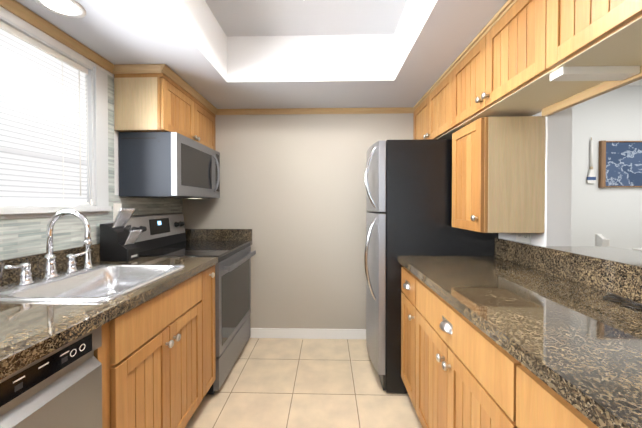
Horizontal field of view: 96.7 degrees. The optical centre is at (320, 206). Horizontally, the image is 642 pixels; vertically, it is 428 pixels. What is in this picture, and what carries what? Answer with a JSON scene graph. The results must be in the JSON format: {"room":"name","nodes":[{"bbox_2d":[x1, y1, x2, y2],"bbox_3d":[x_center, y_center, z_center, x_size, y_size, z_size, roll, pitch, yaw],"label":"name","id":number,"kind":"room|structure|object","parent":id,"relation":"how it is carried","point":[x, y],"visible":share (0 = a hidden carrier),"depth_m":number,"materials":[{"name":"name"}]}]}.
{"room":"kitchen","nodes":[
{"label":"kitchen","id":0,"kind":"room"},
{"bbox_2d":[0,6,118,255],"bbox_3d":[-1.421,-0.026,0.482,0.120,2.550,4.405,0,1,2],"label":"wall","id":1,"kind":"structure","parent":0,"point":[17,20],"depth_m":1.52,"materials":[{"name":"white paint"}]},
{"bbox_2d":[0,15,111,218],"bbox_3d":[-1.388,-0.381,1.030,0.155,0.868,1.470,0,1,2],"label":"window","id":2,"kind":"structure","parent":1,"relation":"in","point":[97,134],"depth_m":1.67,"materials":[{"name":"white"}]},
{"bbox_2d":[0,21,92,204],"bbox_3d":[-1.359,-0.396,1.034,0.061,0.787,1.248,0,1,2],"label":"window blinds","id":3,"kind":"object","parent":2,"relation":"attached to","point":[43,134],"visible":1,"depth_m":1.39,"materials":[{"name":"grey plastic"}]},
{"bbox_2d":[0,0,113,73],"bbox_3d":[-1.357,-0.852,0.045,0.030,0.046,3.553,0,1,2],"label":"crown molding","id":4,"kind":"structure","parent":1,"relation":"attached to","point":[21,11],"depth_m":1.41,"materials":[{"name":"brown wood"}]},
{"bbox_2d":[0,75,181,259],"bbox_3d":[-1.348,-0.294,0.826,0.006,1.038,3.704,0,1,2],"label":"wall tiles","id":5,"kind":"structure","parent":1,"relation":"attached to","point":[19,237],"depth_m":1.53,"materials":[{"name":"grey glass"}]},
{"bbox_2d":[113,203,121,220],"bbox_3d":[-1.314,0.034,1.849,0.009,0.114,0.070,0,1,2],"label":"switch plate","id":6,"kind":"object","parent":5,"relation":"attached to","point":[117,207],"visible":0.73,"depth_m":1.83,"materials":[{"name":"white plastic"}]},
{"bbox_2d":[113,64,217,149],"bbox_3d":[-1.133,-0.698,2.228,0.349,0.403,0.880,0,1,2],"label":"upper cabinet","id":7,"kind":"object","parent":1,"relation":"attached to","point":[156,98],"visible":0.9,"depth_m":1.82,"materials":[{"name":"brown wood"}]},
{"bbox_2d":[119,132,219,198],"bbox_3d":[-1.088,-0.280,2.228,0.438,0.424,0.744,0,1,2],"label":"microwave","id":8,"kind":"object","parent":7,"relation":"attached to","point":[174,165],"visible":1,"depth_m":1.86,"materials":[{"name":"grey metal"}]},
{"bbox_2d":[16,0,507,108],"bbox_3d":[1.607,-1.091,0.487,6.132,0.420,4.600,0,1,2],"label":"ceiling","id":9,"kind":"structure","parent":0,"point":[246,54],"depth_m":1.86,"materials":[{"name":"grey paint"}]},
{"bbox_2d":[35,0,85,17],"bbox_3d":[-1.143,-0.885,1.253,0.176,0.008,0.176,0,1,2],"label":"recessed light","id":10,"kind":"object","parent":9,"relation":"in","point":[71,8],"visible":1,"depth_m":1.26,"materials":[{"name":"white"}]},
{"bbox_2d":[182,113,413,328],"bbox_3d":[-0.051,-0.050,2.696,2.700,2.550,0.095,0,1,2],"label":"wall","id":11,"kind":"structure","parent":0,"point":[292,192],"depth_m":2.65,"materials":[{"name":"beige paint"}]},
{"bbox_2d":[250,328,365,338],"bbox_3d":[-0.111,1.179,2.657,1.100,0.092,0.012,0,1,2],"label":"baseboard","id":12,"kind":"structure","parent":11,"relation":"attached to","point":[301,333],"depth_m":2.65,"materials":[{"name":"white wood"}]},
{"bbox_2d":[216,107,413,114],"bbox_3d":[-0.059,-0.880,2.625,1.823,0.046,0.030,0,1,2],"label":"crown molding","id":13,"kind":"structure","parent":11,"relation":"attached to","point":[391,110],"depth_m":2.62,"materials":[{"name":"brown wood"}]},
{"bbox_2d":[185,338,421,427],"bbox_3d":[1.557,1.289,0.515,6.232,0.080,4.800,0,1,2],"label":"floor","id":14,"kind":"structure","parent":0,"point":[296,383],"depth_m":1.89,"materials":[{"name":"tile"}]},
{"bbox_2d":[0,325,101,427],"bbox_3d":[-1.016,0.812,0.631,0.622,0.870,0.592,0,1,2],"label":"dishwasher","id":15,"kind":"object","parent":14,"relation":"on","point":[60,387],"visible":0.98,"depth_m":0.77,"materials":[{"name":"grey metal"}]},
{"bbox_2d":[94,267,209,427],"bbox_3d":[-1.011,0.803,1.314,0.650,0.874,0.767,0,1,2],"label":"base cabinet","id":16,"kind":"object","parent":14,"relation":"on","point":[155,356],"depth_m":1.23,"materials":[{"name":"brown wood"}]},
{"bbox_2d":[0,229,251,379],"bbox_3d":[-1.016,0.297,0.874,0.665,0.145,3.603,0,1,2],"label":"countertop","id":17,"kind":"structure","parent":16,"relation":"on","point":[31,332],"depth_m":0.94,"materials":[{"name":"brown stone"}]},
{"bbox_2d":[5,210,93,285],"bbox_3d":[-1.130,0.164,1.288,0.220,0.303,0.418,0,1,2],"label":"faucet","id":18,"kind":"object","parent":17,"relation":"on","point":[25,274],"visible":1,"depth_m":1.26,"materials":[{"name":"silver metal"}]},
{"bbox_2d":[0,264,184,302],"bbox_3d":[-1.008,0.424,1.274,0.554,0.216,0.574,0,1,2],"label":"sink","id":19,"kind":"object","parent":17,"relation":"in","point":[96,283],"visible":0.31,"depth_m":1.33,"materials":[{"name":"silver metal"}]},
{"bbox_2d":[100,208,141,260],"bbox_3d":[-1.199,0.163,1.726,0.193,0.314,0.120,0,1,2],"label":"knife block","id":20,"kind":"object","parent":17,"relation":"on","point":[117,240],"visible":1,"depth_m":1.68,"materials":[{"name":"black plastic"}]},
{"bbox_2d":[124,213,255,395],"bbox_3d":[-0.947,0.642,2.225,0.726,1.175,0.756,0,1,2],"label":"range","id":21,"kind":"object","parent":14,"relation":"on","point":[162,234],"visible":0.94,"depth_m":2.11,"materials":[{"name":"grey metal"}]},
{"bbox_2d":[210,265,215,386],"bbox_3d":[-1.000,0.799,1.718,0.650,0.874,0.256,0,1,2],"label":"base cabinet","id":22,"kind":"object","parent":14,"relation":"on","point":[212,269],"depth_m":1.79,"materials":[{"name":"brown wood"}]},
{"bbox_2d":[401,267,408,393],"bbox_3d":[0.835,0.799,1.670,0.627,0.874,0.370,0,1,2],"label":"base cabinet","id":23,"kind":"object","parent":14,"relation":"on","point":[404,272],"depth_m":1.78,"materials":[{"name":"brown wood"}]},
{"bbox_2d":[364,139,497,392],"bbox_3d":[0.731,0.389,2.152,0.858,1.684,0.590,0,1,2],"label":"refrigerator","id":24,"kind":"object","parent":14,"relation":"on","point":[408,185],"visible":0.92,"depth_m":1.86,"materials":[{"name":"black metal"}]},
{"bbox_2d":[409,271,492,427],"bbox_3d":[0.821,0.805,1.135,0.627,0.874,0.944,0,1,2],"label":"base cabinet","id":25,"kind":"object","parent":14,"relation":"on","point":[459,370],"depth_m":1.15,"materials":[{"name":"brown wood"}]},
{"bbox_2d":[398,238,641,427],"bbox_3d":[0.794,0.294,0.438,0.646,0.161,2.828,0,1,2],"label":"countertop","id":26,"kind":"structure","parent":25,"relation":"on","point":[567,331],"depth_m":0.87,"materials":[{"name":"brown stone"}]},
{"bbox_2d":[603,293,641,308],"bbox_3d":[1.030,0.320,0.970,0.046,0.016,0.134,0,1,2],"label":"eyeglasses","id":27,"kind":"object","parent":26,"relation":"on","point":[634,304],"visible":0.98,"depth_m":0.97,"materials":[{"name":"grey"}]},
{"bbox_2d":[493,341,598,427],"bbox_3d":[0.800,0.814,0.317,0.627,0.874,0.937,0,1,2],"label":"base cabinet","id":28,"kind":"object","parent":14,"relation":"on","point":[521,399],"depth_m":0.70,"materials":[{"name":"brown wood"}]},
{"bbox_2d":[595,234,609,245],"bbox_3d":[1.975,0.725,2.277,0.420,1.010,0.460,1,1,40],"label":"dining chair","id":29,"kind":"object","parent":14,"relation":"on","point":[600,240],"visible":0.19,"depth_m":2.09,"materials":[{"name":"white"}]},
{"bbox_2d":[498,107,571,245],"bbox_3d":[1.179,-0.025,0.413,0.122,2.550,4.405,0,1,2],"label":"wall","id":30,"kind":"structure","parent":0,"point":[558,172],"depth_m":1.44,"materials":[{"name":"white paint"}]},
{"bbox_2d":[413,72,453,139],"bbox_3d":[1.002,-0.701,2.177,0.323,0.393,0.867,0,1,2],"label":"upper cabinet","id":31,"kind":"object","parent":30,"relation":"attached to","point":[429,112],"depth_m":2.16,"materials":[{"name":"brown wood"}]},
{"bbox_2d":[452,116,544,232],"bbox_3d":[0.972,-0.166,1.629,0.354,0.595,0.343,0,1,2],"label":"upper cabinet","id":32,"kind":"object","parent":30,"relation":"attached to","point":[498,174],"visible":0.98,"depth_m":1.46,"materials":[{"name":"brown wood"}]},
{"bbox_2d":[516,233,530,242],"bbox_3d":[1.146,0.163,1.614,0.007,0.072,0.116,0,1,2],"label":"electrical outlet plate","id":33,"kind":"object","parent":30,"relation":"attached to","point":[524,237],"visible":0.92,"depth_m":1.60,"materials":[{"name":"white plastic"}]},
{"bbox_2d":[445,0,620,131],"bbox_3d":[0.982,-0.693,1.410,0.323,0.393,0.885,0,1,2],"label":"upper cabinet","id":34,"kind":"object","parent":30,"relation":"attached to","point":[490,77],"depth_m":1.35,"materials":[{"name":"brown wood"}]},
{"bbox_2d":[529,0,641,83],"bbox_3d":[0.961,-0.684,0.630,0.323,0.393,0.890,0,1,2],"label":"upper cabinet","id":35,"kind":"object","parent":30,"relation":"attached to","point":[546,58],"depth_m":0.95,"materials":[{"name":"brown wood"}]},
{"bbox_2d":[539,246,641,276],"bbox_3d":[1.244,0.233,-0.023,0.355,0.037,2.931,0,1,2],"label":"bar","id":36,"kind":"object","parent":30,"relation":"on","point":[625,261],"visible":0.98,"depth_m":1.21,"materials":[{"name":"stone"}]},
{"bbox_2d":[571,85,641,249],"bbox_3d":[2.952,-0.050,2.714,3.300,2.550,0.100,0,1,2],"label":"wall","id":37,"kind":"structure","parent":0,"point":[613,215],"depth_m":2.65,"materials":[{"name":"white paint"}]},
{"bbox_2d":[587,137,595,182],"bbox_3d":[2.526,-0.436,2.658,0.072,0.429,0.024,0,1,2],"label":"oar","id":38,"kind":"object","parent":37,"relation":"attached to","point":[591,177],"visible":0.96,"depth_m":2.65,"materials":[{"name":"white wood"}]},
{"bbox_2d":[598,140,641,187],"bbox_3d":[3.020,-0.397,2.643,0.840,0.436,0.028,0,1,2],"label":"framed picture","id":39,"kind":"object","parent":37,"relation":"attached to","point":[620,163],"visible":1,"depth_m":2.64},
{"bbox_2d":[625,79,641,85],"bbox_3d":[2.965,-1.171,2.621,3.330,0.085,0.060,0,1,2],"label":"crown molding","id":40,"kind":"structure","parent":37,"relation":"attached to","point":[639,82],"depth_m":2.64,"materials":[{"name":"white paint"}]}
]}

